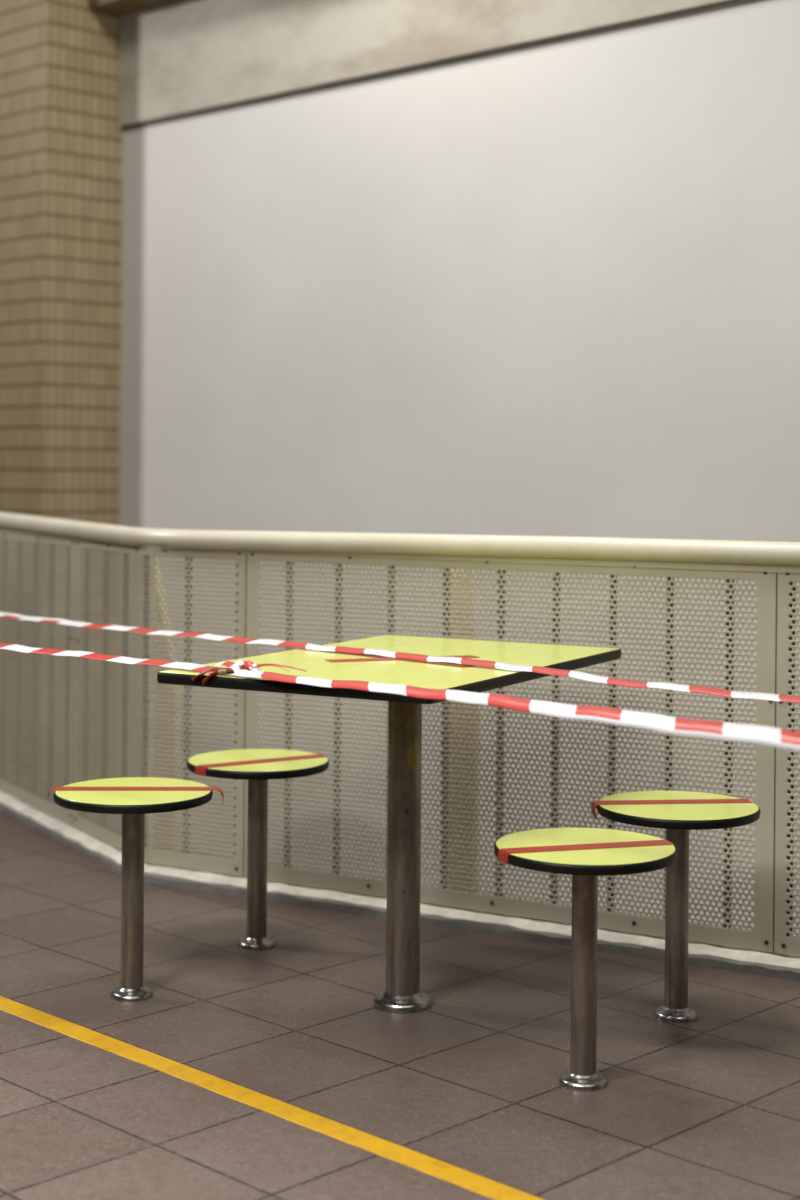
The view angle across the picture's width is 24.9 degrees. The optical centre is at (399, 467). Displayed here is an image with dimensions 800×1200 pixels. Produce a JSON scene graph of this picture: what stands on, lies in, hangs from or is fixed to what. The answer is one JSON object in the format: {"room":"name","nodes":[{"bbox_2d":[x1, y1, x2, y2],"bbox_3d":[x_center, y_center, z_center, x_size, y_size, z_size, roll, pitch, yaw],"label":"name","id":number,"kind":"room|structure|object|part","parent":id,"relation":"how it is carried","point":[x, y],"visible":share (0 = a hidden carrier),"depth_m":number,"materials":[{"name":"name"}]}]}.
{"room":"food court","nodes":[
{"label":"food court","id":0,"kind":"room"},
{"bbox_2d":[0,763,799,1199],"bbox_3d":[-0.011,1.261,3.466,10.000,0.200,10.933,1,0,0],"label":"floor","id":1,"kind":"structure","parent":0,"point":[707,1107],"depth_m":3.55,"materials":[{"name":"brown tile"}]},
{"bbox_2d":[47,777,223,1001],"bbox_3d":[-0.585,0.930,3.968,0.345,0.453,0.345,1,0,45],"label":"stool","id":2,"kind":"object","parent":1,"relation":"on","point":[133,798],"visible":1,"depth_m":3.94,"materials":[{"name":"laminate"}]},
{"bbox_3d":[-0.583,0.708,3.968,0.337,0.004,0.337,1,0,0],"label":"seat","id":3,"kind":"part","parent":2,"relation":"part of","materials":[{"name":"laminate"}]},
{"bbox_3d":[-0.583,0.716,3.968,0.345,0.019,0.345,1,0,0],"label":"edge trim","id":4,"kind":"part","parent":2,"relation":"part of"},
{"bbox_3d":[-0.585,0.939,3.968,0.049,0.426,0.049,1,0,0],"label":"post","id":5,"kind":"part","parent":2,"relation":"part of","materials":[{"name":"metal"}]},
{"bbox_2d":[187,749,328,949],"bbox_3d":[-0.346,0.933,4.399,0.345,0.451,0.345,1,0,0],"label":"stool","id":6,"kind":"object","parent":1,"relation":"on","point":[257,766],"visible":1,"depth_m":4.38,"materials":[{"name":"laminate"}]},
{"bbox_3d":[-0.346,0.941,4.399,0.049,0.426,0.049,1,0,0],"label":"post","id":7,"kind":"part","parent":6,"relation":"part of","materials":[{"name":"metal"}]},
{"bbox_3d":[-0.344,0.710,4.399,0.337,0.004,0.337,1,0,0],"label":"seat","id":8,"kind":"part","parent":6,"relation":"part of","materials":[{"name":"laminate"}]},
{"bbox_3d":[-0.344,0.719,4.399,0.345,0.019,0.345,1,0,0],"label":"edge trim","id":9,"kind":"part","parent":6,"relation":"part of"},
{"bbox_2d":[0,996,543,1199],"bbox_3d":[-0.618,1.155,3.670,6.000,0.001,0.057,1,0,44],"label":"floor line","id":10,"kind":"object","parent":1,"relation":"on","point":[471,1181],"depth_m":3.28,"materials":[{"name":"yellow paint"}]},
{"bbox_2d":[157,635,620,1013],"bbox_3d":[0.009,0.787,3.918,0.625,0.749,0.974,1,0,28],"label":"table","id":11,"kind":"object","parent":1,"relation":"on","point":[402,994],"visible":0.85,"depth_m":3.88,"materials":[{"name":"laminate"}]},
{"bbox_3d":[0.012,0.426,3.918,0.625,0.022,0.974,1,0,28],"label":"edge trim","id":12,"kind":"part","parent":11,"relation":"part of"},
{"bbox_2d":[0,643,799,750],"bbox_3d":[-0.189,0.407,3.471,3.044,0.049,0.168,1,0,41],"label":"barrier tape","id":13,"kind":"object","parent":11,"relation":"attached to","point":[764,735],"visible":1,"depth_m":3.14,"materials":[{"name":"plastic"}]},
{"bbox_2d":[0,612,799,702],"bbox_3d":[-0.181,0.405,4.060,3.684,0.017,0.082,1,0,43],"label":"barrier tape","id":14,"kind":"object","parent":11,"relation":"on","point":[493,664],"visible":1,"depth_m":3.84,"materials":[{"name":"plastic"}]},
{"bbox_3d":[0.009,0.798,3.918,0.073,0.720,0.073,1,0,0],"label":"post","id":15,"kind":"part","parent":11,"relation":"part of","materials":[{"name":"metal"}]},
{"bbox_2d":[0,512,799,956],"bbox_3d":[-0.648,0.655,5.588,0.776,1.002,5.619,1,0,-44],"label":"railing","id":16,"kind":"object","parent":1,"relation":"on","point":[773,567],"visible":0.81,"depth_m":4.66,"materials":[{"name":"metal"}]},
{"bbox_3d":[-1.672,0.654,6.739,0.001,0.900,2.599,1,0,-31],"label":"perforated panel","id":17,"kind":"part","parent":16,"relation":"part of","materials":[{"name":"beige metal"}]},
{"bbox_3d":[-1.514,1.085,6.486,0.012,0.041,3.200,1,0,-31],"label":"rail","id":18,"kind":"part","parent":16,"relation":"part of","materials":[{"name":"metal"}]},
{"bbox_3d":[-0.858,0.662,5.360,0.001,0.900,0.599,1,0,-31],"label":"perforated panel","id":19,"kind":"part","parent":16,"relation":"part of","materials":[{"name":"beige metal"}]},
{"bbox_3d":[-0.710,0.675,5.351,0.137,0.960,0.030,1,0,29],"label":"post","id":20,"kind":"part","parent":16,"relation":"part of","materials":[{"name":"beige metal"}]},
{"bbox_3d":[-0.565,0.664,5.023,0.324,0.900,0.001,1,0,29],"label":"perforated panel","id":21,"kind":"part","parent":16,"relation":"part of","materials":[{"name":"beige metal"}]},
{"bbox_3d":[-0.643,0.190,5.588,0.776,0.072,5.619,1,0,-44],"label":"handrail","id":22,"kind":"part","parent":16,"relation":"part of","materials":[{"name":"beige metal"}]},
{"bbox_3d":[0.169,0.683,4.854,0.084,0.960,0.030,1,0,29],"label":"post","id":23,"kind":"part","parent":16,"relation":"part of","materials":[{"name":"beige metal"}]},
{"bbox_3d":[0.428,1.103,4.471,2.600,0.041,0.012,1,0,29],"label":"rail","id":24,"kind":"part","parent":16,"relation":"part of","materials":[{"name":"paint"}]},
{"bbox_3d":[0.225,0.671,4.576,1.484,0.900,0.001,1,0,29],"label":"perforated panel","id":25,"kind":"part","parent":16,"relation":"part of","materials":[{"name":"beige metal"}]},
{"bbox_3d":[1.215,0.680,4.016,0.786,0.900,0.001,1,0,29],"label":"perforated panel","id":26,"kind":"part","parent":16,"relation":"part of","materials":[{"name":"beige metal"}]},
{"bbox_2d":[494,828,676,1090],"bbox_3d":[0.349,0.939,3.431,0.345,0.451,0.345,1,0,0],"label":"stool","id":27,"kind":"object","parent":1,"relation":"on","point":[585,854],"visible":1,"depth_m":3.41,"materials":[{"name":"laminate"}]},
{"bbox_3d":[0.349,0.947,3.431,0.049,0.426,0.049,1,0,0],"label":"post","id":28,"kind":"part","parent":27,"relation":"part of","materials":[{"name":"metal"}]},
{"bbox_3d":[0.351,0.716,3.431,0.337,0.004,0.337,1,0,0],"label":"seat","id":29,"kind":"part","parent":27,"relation":"part of","materials":[{"name":"laminate"}]},
{"bbox_3d":[0.351,0.725,3.431,0.345,0.019,0.345,1,0,0],"label":"edge trim","id":30,"kind":"part","parent":27,"relation":"part of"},
{"bbox_2d":[591,791,759,1022],"bbox_3d":[0.585,0.941,3.857,0.354,0.451,0.345,1,0,0],"label":"stool","id":31,"kind":"object","parent":1,"relation":"on","point":[677,812],"visible":1,"depth_m":3.83,"materials":[{"name":"laminate"}]},
{"bbox_3d":[0.589,0.950,3.857,0.049,0.426,0.049,1,0,0],"label":"post","id":32,"kind":"part","parent":31,"relation":"part of","materials":[{"name":"metal"}]},
{"bbox_3d":[0.591,0.727,3.857,0.345,0.019,0.345,1,0,0],"label":"edge trim","id":33,"kind":"part","parent":31,"relation":"part of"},
{"bbox_3d":[0.591,0.719,3.857,0.337,0.004,0.337,1,0,0],"label":"seat","id":34,"kind":"part","parent":31,"relation":"part of","materials":[{"name":"laminate"}]},
{"bbox_2d":[117,0,799,936],"bbox_3d":[-0.010,1.061,6.423,11.000,8.200,0.200,1,0,44],"label":"wall","id":35,"kind":"structure","parent":0,"point":[552,289],"depth_m":6.00,"materials":[{"name":"paint"}]},
{"bbox_2d":[88,0,171,14],"bbox_3d":[1.319,-2.073,4.893,7.000,0.500,0.190,1,0,44],"label":"trim","id":36,"kind":"structure","parent":35,"relation":"attached to","point":[119,7],"depth_m":7.23,"materials":[{"name":"brown paint"}]},
{"bbox_2d":[0,790,799,980],"bbox_3d":[0.063,1.166,5.062,7.316,0.092,1.084,1,0,42],"label":"trim","id":37,"kind":"structure","parent":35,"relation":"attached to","point":[734,959],"depth_m":4.64,"materials":[{"name":"white paint"}]},
{"bbox_2d":[119,0,732,125],"bbox_3d":[1.369,-1.652,4.948,7.000,0.560,0.030,1,0,44],"label":"beam","id":38,"kind":"structure","parent":35,"relation":"attached to","point":[177,57],"depth_m":6.61,"materials":[{"name":"paint"}]},
{"bbox_2d":[122,0,765,130],"bbox_3d":[1.379,-1.363,4.961,7.000,0.020,0.030,1,0,44],"label":"trim","id":39,"kind":"structure","parent":35,"relation":"attached to","point":[734,3],"depth_m":6.08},
{"bbox_3d":[-1.585,5.197,4.850,10.801,0.100,10.694,1,0,0],"label":"floor","id":40,"kind":"structure","parent":0,"visible":0},
{"bbox_2d":[0,0,122,786],"bbox_3d":[-1.485,1.048,7.504,0.620,8.200,0.430,1,0,44],"label":"brick wall","id":41,"kind":"structure","parent":40,"relation":"on","point":[61,135],"depth_m":7.26,"materials":[{"name":"beige brick"}]}
]}

